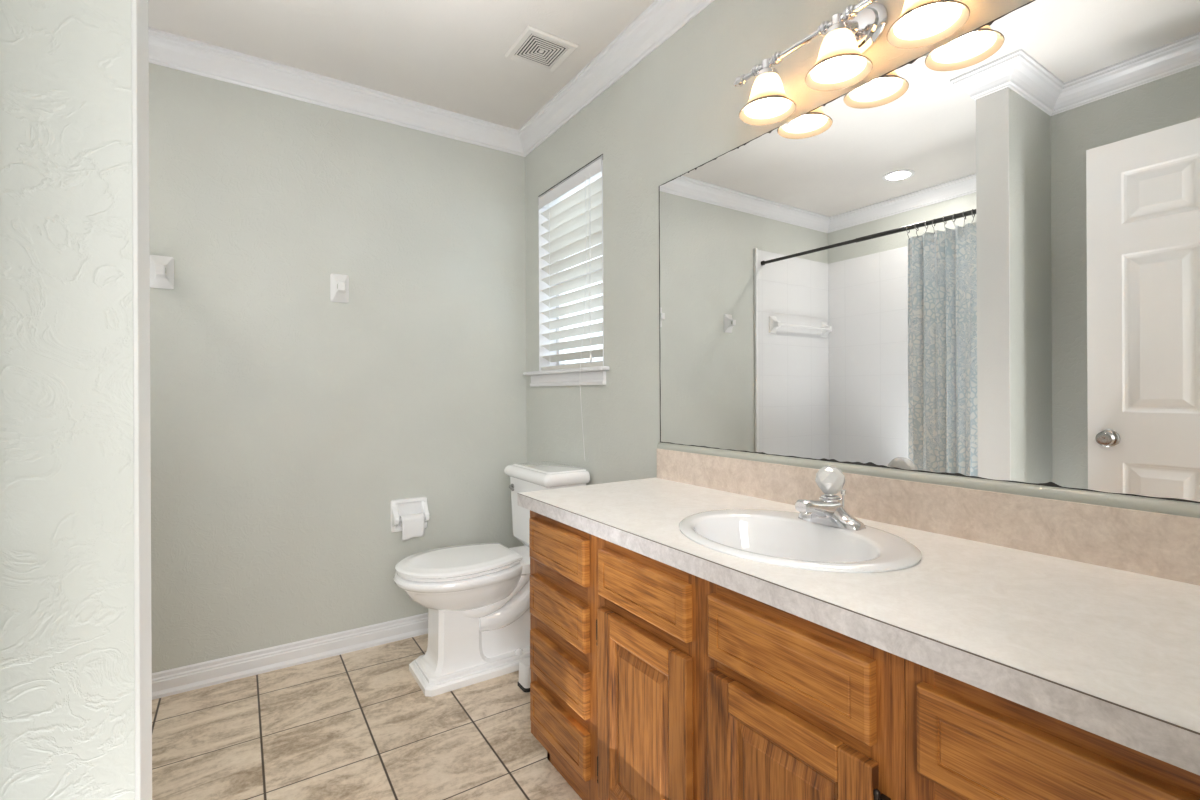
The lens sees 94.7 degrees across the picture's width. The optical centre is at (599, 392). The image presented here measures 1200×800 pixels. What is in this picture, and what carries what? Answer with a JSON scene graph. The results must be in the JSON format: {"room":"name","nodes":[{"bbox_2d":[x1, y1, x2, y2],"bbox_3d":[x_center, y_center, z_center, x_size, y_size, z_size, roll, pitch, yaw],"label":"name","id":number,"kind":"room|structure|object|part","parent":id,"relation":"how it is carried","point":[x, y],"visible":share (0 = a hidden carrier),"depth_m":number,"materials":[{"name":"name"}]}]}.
{"room":"bathroom","nodes":[
{"label":"bathroom","id":0,"kind":"room"},
{"bbox_2d":[0,0,134,799],"bbox_3d":[-1.172,-0.097,0.454,1.232,2.435,0.115,0,0,-33],"label":"wall partition","id":1,"kind":"structure","parent":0,"point":[67,673],"depth_m":0.70,"materials":[{"name":"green paint"}]},
{"bbox_2d":[131,0,151,799],"bbox_3d":[-0.655,-0.100,0.791,0.006,2.435,0.118,0,0,-33],"label":"trim","id":2,"kind":"structure","parent":1,"relation":"attached to","point":[142,638],"depth_m":0.77,"materials":[{"name":"paint"}]},
{"bbox_2d":[149,63,526,672],"bbox_3d":[-1.477,-0.095,2.216,2.809,2.435,0.100,0,0,-33],"label":"wall","id":3,"kind":"structure","parent":0,"point":[287,420],"depth_m":2.33,"materials":[{"name":"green paint"}]},
{"bbox_2d":[150,255,173,288],"bbox_3d":[-1.613,-0.448,2.031,0.072,0.120,0.062,0,0,-33],"label":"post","id":4,"kind":"object","parent":3,"relation":"attached to","point":[161,267],"visible":0.97,"depth_m":2.04,"materials":[{"name":"white plastic"}]},
{"bbox_2d":[152,613,427,699],"bbox_3d":[-1.104,1.076,2.383,1.751,0.089,0.021,0,0,-33],"label":"baseboard","id":5,"kind":"structure","parent":3,"relation":"attached to","point":[174,681],"depth_m":2.25,"materials":[{"name":"white wood"}]},
{"bbox_2d":[148,27,524,156],"bbox_3d":[-1.449,-1.266,2.136,2.579,0.095,0.070,0,0,-33],"label":"trim","id":6,"kind":"structure","parent":3,"relation":"attached to","point":[166,49],"depth_m":2.31,"materials":[{"name":"white wood"}]},
{"bbox_2d":[330,274,348,302],"bbox_3d":[-1.107,-0.451,2.362,0.072,0.120,0.062,0,0,-33],"label":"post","id":7,"kind":"object","parent":3,"relation":"attached to","point":[339,283],"visible":1,"depth_m":2.37,"materials":[{"name":"white plastic"}]},
{"bbox_2d":[390,497,429,532],"bbox_3d":[-0.860,0.559,2.517,0.164,0.147,0.068,0,0,-33],"label":"toilet paper holder","id":8,"kind":"object","parent":3,"relation":"attached to","point":[408,506],"visible":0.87,"depth_m":2.53,"materials":[{"name":"white ceramic"}]},
{"bbox_2d":[400,513,424,540],"bbox_3d":[-0.849,0.605,2.500,0.098,0.109,0.051,0,0,-33],"label":"toilet paper roll","id":9,"kind":"object","parent":8,"relation":"hanging from","point":[413,525],"visible":1,"depth_m":2.48,"materials":[{"name":"white paper"}]},
{"bbox_2d":[152,634,581,799],"bbox_3d":[-0.290,1.166,0.382,2.779,0.100,4.463,0,0,-33],"label":"floor","id":10,"kind":"structure","parent":0,"point":[355,725],"depth_m":1.79,"materials":[{"name":"tile"}]},
{"bbox_2d":[393,461,589,696],"bbox_3d":[-0.462,0.722,2.291,0.748,0.791,0.422,0,0,-33],"label":"toilet","id":11,"kind":"object","parent":10,"relation":"on","point":[476,597],"visible":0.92,"depth_m":2.17,"materials":[{"name":"white ceramic"}]},
{"bbox_3d":[-0.575,0.668,2.217,0.466,0.022,0.372,0,0,-33],"label":"lid","id":12,"kind":"part","parent":11,"relation":"part of","materials":[{"name":"white ceramic"}]},
{"bbox_3d":[-0.561,0.776,2.226,0.510,0.159,0.386,0,0,-33],"label":"bowl","id":13,"kind":"part","parent":11,"relation":"part of","materials":[{"name":"white ceramic"}]},
{"bbox_3d":[-0.575,0.687,2.217,0.455,0.013,0.364,0,0,-33],"label":"seat","id":14,"kind":"part","parent":11,"relation":"part of","materials":[{"name":"white plastic"}]},
{"bbox_3d":[-0.397,0.427,2.492,0.024,0.028,0.068,0,0,-21],"label":"flush lever","id":15,"kind":"part","parent":11,"relation":"part of","materials":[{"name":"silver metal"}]},
{"bbox_3d":[-0.242,0.353,2.436,0.217,0.056,0.422,0,0,-33],"label":"tank lid","id":16,"kind":"part","parent":11,"relation":"part of","materials":[{"name":"white ceramic"}]},
{"bbox_3d":[-0.234,0.539,2.440,0.190,0.317,0.386,0,0,-33],"label":"tank","id":17,"kind":"part","parent":11,"relation":"part of","materials":[{"name":"white ceramic"}]},
{"bbox_2d":[518,658,530,692],"bbox_3d":[-0.267,1.070,2.107,0.078,0.092,0.078,0,0,-33],"label":"brush holder","id":18,"kind":"object","parent":10,"relation":"on","point":[524,681],"visible":0.53,"depth_m":2.07,"materials":[{"name":"white plastic"}]},
{"bbox_2d":[529,510,905,799],"bbox_3d":[0.306,0.724,1.326,0.539,0.776,1.112,0,0,-33],"label":"vanity cabinet","id":19,"kind":"object","parent":10,"relation":"on","point":[651,679],"visible":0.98,"depth_m":1.06,"materials":[{"name":"brown wood"}]},
{"bbox_3d":[-0.117,0.424,1.496,0.019,0.115,0.306,0,0,-33],"label":"drawer","id":20,"kind":"part","parent":19,"relation":"part of","materials":[{"name":"brown wood"}]},
{"bbox_3d":[-0.116,0.751,1.496,0.019,0.116,0.306,0,0,-33],"label":"drawer","id":21,"kind":"part","parent":19,"relation":"part of","materials":[{"name":"brown wood"}]},
{"bbox_3d":[-0.117,0.588,1.496,0.019,0.114,0.306,0,0,-33],"label":"drawer","id":22,"kind":"part","parent":19,"relation":"part of","materials":[{"name":"brown wood"}]},
{"bbox_3d":[-0.115,0.904,1.496,0.019,0.113,0.306,0,0,-33],"label":"drawer","id":23,"kind":"part","parent":19,"relation":"part of","materials":[{"name":"brown wood"}]},
{"bbox_3d":[-0.099,0.506,1.503,0.018,0.074,0.286,0,0,-33],"label":"rail","id":24,"kind":"part","parent":19,"relation":"part of","materials":[{"name":"brown wood"}]},
{"bbox_3d":[-0.099,0.361,1.503,0.018,0.044,0.286,0,0,-33],"label":"rail","id":25,"kind":"part","parent":19,"relation":"part of","materials":[{"name":"brown wood"}]},
{"bbox_3d":[-0.098,0.670,1.503,0.018,0.074,0.286,0,0,-33],"label":"rail","id":26,"kind":"part","parent":19,"relation":"part of","materials":[{"name":"brown wood"}]},
{"bbox_3d":[-0.096,0.983,1.503,0.018,0.065,0.286,0,0,-33],"label":"rail","id":27,"kind":"part","parent":19,"relation":"part of","materials":[{"name":"brown wood"}]},
{"bbox_3d":[-0.097,0.834,1.503,0.018,0.074,0.286,0,0,-33],"label":"rail","id":28,"kind":"part","parent":19,"relation":"part of","materials":[{"name":"brown wood"}]},
{"bbox_3d":[0.087,0.933,1.186,0.018,0.052,0.207,0,0,-33],"label":"rail","id":29,"kind":"part","parent":19,"relation":"part of","materials":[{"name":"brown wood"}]},
{"bbox_3d":[0.084,0.734,1.185,0.010,0.347,0.207,0,0,-33],"label":"panel","id":30,"kind":"part","parent":19,"relation":"part of","materials":[{"name":"brown wood"}]},
{"bbox_3d":[0.085,0.534,1.186,0.018,0.052,0.207,0,0,-33],"label":"rail","id":31,"kind":"part","parent":19,"relation":"part of","materials":[{"name":"brown wood"}]},
{"bbox_3d":[0.086,0.734,1.186,0.019,0.451,0.311,0,0,-33],"label":"cabinet door","id":32,"kind":"part","parent":19,"relation":"part of","materials":[{"name":"brown wood"}]},
{"bbox_3d":[0.099,0.360,1.199,0.018,0.044,0.300,0,0,-33],"label":"rail","id":33,"kind":"part","parent":19,"relation":"part of","materials":[{"name":"brown wood"}]},
{"bbox_3d":[0.100,0.494,1.199,0.018,0.060,0.300,0,0,-33],"label":"rail","id":34,"kind":"part","parent":19,"relation":"part of","materials":[{"name":"brown wood"}]},
{"bbox_3d":[0.285,0.731,0.876,0.010,0.351,0.209,0,0,-33],"label":"panel","id":35,"kind":"part","parent":19,"relation":"part of","materials":[{"name":"brown wood"}]},
{"bbox_3d":[0.287,0.529,0.878,0.018,0.052,0.209,0,0,-33],"label":"rail","id":36,"kind":"part","parent":19,"relation":"part of","materials":[{"name":"brown wood"}]},
{"bbox_3d":[0.288,0.731,0.878,0.019,0.455,0.313,0,0,-33],"label":"cabinet door","id":37,"kind":"part","parent":19,"relation":"part of","materials":[{"name":"brown wood"}]},
{"bbox_3d":[0.302,0.493,0.889,0.018,0.060,0.300,0,0,-33],"label":"rail","id":38,"kind":"part","parent":19,"relation":"part of","materials":[{"name":"brown wood"}]},
{"bbox_3d":[0.302,0.359,0.889,0.018,0.044,0.300,0,0,-33],"label":"rail","id":39,"kind":"part","parent":19,"relation":"part of","materials":[{"name":"brown wood"}]},
{"bbox_2d":[517,449,1199,774],"bbox_3d":[0.399,0.265,1.175,0.549,0.140,1.528,0,0,-33],"label":"countertop","id":40,"kind":"structure","parent":19,"relation":"on","point":[1084,616],"depth_m":0.86,"materials":[{"name":"beige laminate"}]},
{"bbox_2d":[679,509,921,572],"bbox_3d":[0.391,0.368,1.150,0.403,0.160,0.501,0,0,-33],"label":"sink","id":41,"kind":"object","parent":40,"relation":"in","point":[774,537],"visible":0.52,"depth_m":1.20,"materials":[{"name":"white ceramic"}]},
{"bbox_2d":[795,466,865,530],"bbox_3d":[0.483,0.227,1.209,0.139,0.124,0.152,0,0,-33],"label":"faucet","id":42,"kind":"object","parent":40,"relation":"on","point":[828,510],"visible":1,"depth_m":1.20,"materials":[{"name":"silver metal"}]},
{"bbox_3d":[0.469,0.255,1.200,0.107,0.056,0.052,0,0,-33],"label":"spout","id":43,"kind":"part","parent":42,"relation":"part of","materials":[{"name":"silver metal"}]},
{"bbox_3d":[0.510,0.193,1.227,0.060,0.058,0.060,0,0,39],"label":"knob","id":44,"kind":"part","parent":42,"relation":"part of","materials":[{"name":"white plastic"}]},
{"bbox_3d":[0.542,0.252,1.233,0.012,0.072,0.012,0,0,-33],"label":"lift rod","id":45,"kind":"part","parent":42,"relation":"part of","materials":[{"name":"silver metal"}]},
{"bbox_2d":[905,638,1199,799],"bbox_3d":[0.716,0.722,0.699,0.539,0.776,0.384,0,0,-33],"label":"drawer","id":46,"kind":"object","parent":10,"relation":"on","point":[964,741],"visible":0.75,"depth_m":0.62,"materials":[{"name":"brown wood"}]},
{"bbox_3d":[0.505,0.503,0.580,0.018,0.074,0.286,0,0,-33],"label":"rail","id":47,"kind":"part","parent":46,"relation":"part of","materials":[{"name":"brown wood"}]},
{"bbox_2d":[148,0,654,129],"bbox_3d":[-0.749,-1.367,1.064,2.779,0.100,2.833,0,0,-33],"label":"ceiling","id":48,"kind":"structure","parent":0,"point":[449,55],"depth_m":2.05,"materials":[{"name":"paint"}]},
{"bbox_2d":[505,25,578,72],"bbox_3d":[-0.226,-1.314,2.130,0.212,0.010,0.212,0,0,-33],"label":"ceiling vent","id":49,"kind":"object","parent":48,"relation":"in","point":[537,48],"visible":1,"depth_m":2.12,"materials":[{"name":"paint"}]},
{"bbox_2d":[525,0,1032,484],"bbox_3d":[0.419,-0.105,1.763,0.130,2.435,2.733,0,0,-33],"label":"wall","id":50,"kind":"structure","parent":0,"point":[676,111],"depth_m":2.03,"materials":[{"name":"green paint"}]},
{"bbox_2d":[523,156,608,386],"bbox_3d":[-0.126,-0.503,2.550,0.167,0.940,0.728,0,0,-33],"label":"window","id":51,"kind":"structure","parent":50,"relation":"in","point":[596,375],"depth_m":2.71,"materials":[{"name":"white"}]},
{"bbox_3d":[-0.136,-0.098,2.542,0.137,0.018,0.728,0,0,-33],"label":"sill","id":52,"kind":"part","parent":51,"relation":"part of","materials":[{"name":"white wood"}]},
{"bbox_2d":[538,154,602,457],"bbox_3d":[-0.139,-0.345,2.506,0.112,1.262,0.583,0,0,-33],"label":"window blind","id":53,"kind":"object","parent":51,"relation":"attached to","point":[573,213],"visible":0.82,"depth_m":2.50,"materials":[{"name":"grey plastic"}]},
{"bbox_3d":[-0.116,-0.119,2.519,0.050,0.019,0.562,0,0,-33],"label":"rail","id":54,"kind":"part","parent":53,"relation":"part of","materials":[{"name":"white plastic"}]},
{"bbox_3d":[-0.068,-0.320,2.338,0.014,1.210,0.046,0,0,39],"label":"lift cord","id":55,"kind":"part","parent":53,"relation":"part of","materials":[{"name":"white fabric"}]},
{"bbox_3d":[-0.040,-0.528,2.321,0.012,0.795,0.012,0,0,-33],"label":"tilt cord","id":56,"kind":"part","parent":53,"relation":"part of","materials":[{"name":"white plastic"}]},
{"bbox_3d":[-0.054,-0.525,2.561,0.035,0.836,0.576,0,0,-33],"label":"sash","id":57,"kind":"part","parent":51,"relation":"part of","materials":[{"name":"white"}]},
{"bbox_2d":[518,0,713,156],"bbox_3d":[0.296,-1.274,1.759,0.070,0.095,2.613,0,0,-33],"label":"trim","id":58,"kind":"structure","parent":50,"relation":"attached to","point":[661,19],"depth_m":2.14,"materials":[{"name":"white wood"}]},
{"bbox_2d":[733,0,969,124],"bbox_3d":[0.566,-0.830,1.272,0.156,0.184,0.676,0,0,-33],"label":"vanity light","id":59,"kind":"object","parent":50,"relation":"attached to","point":[841,63],"visible":1,"depth_m":1.28,"materials":[{"name":"white glass"}]},
{"bbox_3d":[0.440,-0.788,1.455,0.056,0.071,0.056,0,0,-33],"label":"bulb","id":60,"kind":"part","parent":59,"relation":"part of","materials":[{"name":"white glass"}]},
{"bbox_3d":[0.440,-0.787,1.455,0.145,0.098,0.145,0,0,-33],"label":"lamp shade","id":61,"kind":"part","parent":59,"relation":"part of","materials":[{"name":"white glass"}]},
{"bbox_3d":[0.552,-0.789,1.284,0.056,0.071,0.056,0,0,-33],"label":"bulb","id":62,"kind":"part","parent":59,"relation":"part of","materials":[{"name":"white glass"}]},
{"bbox_3d":[0.552,-0.787,1.284,0.145,0.098,0.145,0,0,-33],"label":"lamp shade","id":63,"kind":"part","parent":59,"relation":"part of","materials":[{"name":"white glass"}]},
{"bbox_3d":[0.576,-0.864,1.302,0.062,0.044,0.044,0,0,-33],"label":"arm","id":64,"kind":"part","parent":59,"relation":"part of","materials":[{"name":"silver metal"}]},
{"bbox_3d":[0.660,-0.789,1.118,0.056,0.071,0.056,0,0,-33],"label":"bulb","id":65,"kind":"part","parent":59,"relation":"part of","materials":[{"name":"white glass"}]},
{"bbox_3d":[0.660,-0.788,1.118,0.145,0.098,0.145,0,0,-33],"label":"lamp shade","id":66,"kind":"part","parent":59,"relation":"part of","materials":[{"name":"white glass"}]},
{"bbox_2d":[657,442,1199,517],"bbox_3d":[0.624,0.184,1.317,0.018,0.021,1.519,0,0,-33],"label":"trim","id":67,"kind":"structure","parent":50,"relation":"attached to","point":[1179,508],"depth_m":1.10,"materials":[{"name":"grey paint"}]},
{"bbox_2d":[657,449,1199,585],"bbox_3d":[0.623,0.246,1.316,0.019,0.103,1.519,0,0,-33],"label":"backsplash","id":68,"kind":"structure","parent":50,"relation":"attached to","point":[1166,546],"depth_m":1.08,"materials":[{"name":"beige laminate"}]},
{"bbox_2d":[659,0,1199,503],"bbox_3d":[0.626,-0.279,1.320,0.006,0.905,1.514,0,0,-33],"label":"wall mirror","id":69,"kind":"object","parent":50,"relation":"attached to","point":[979,257],"visible":1,"depth_m":1.12,"materials":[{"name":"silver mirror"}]}
]}

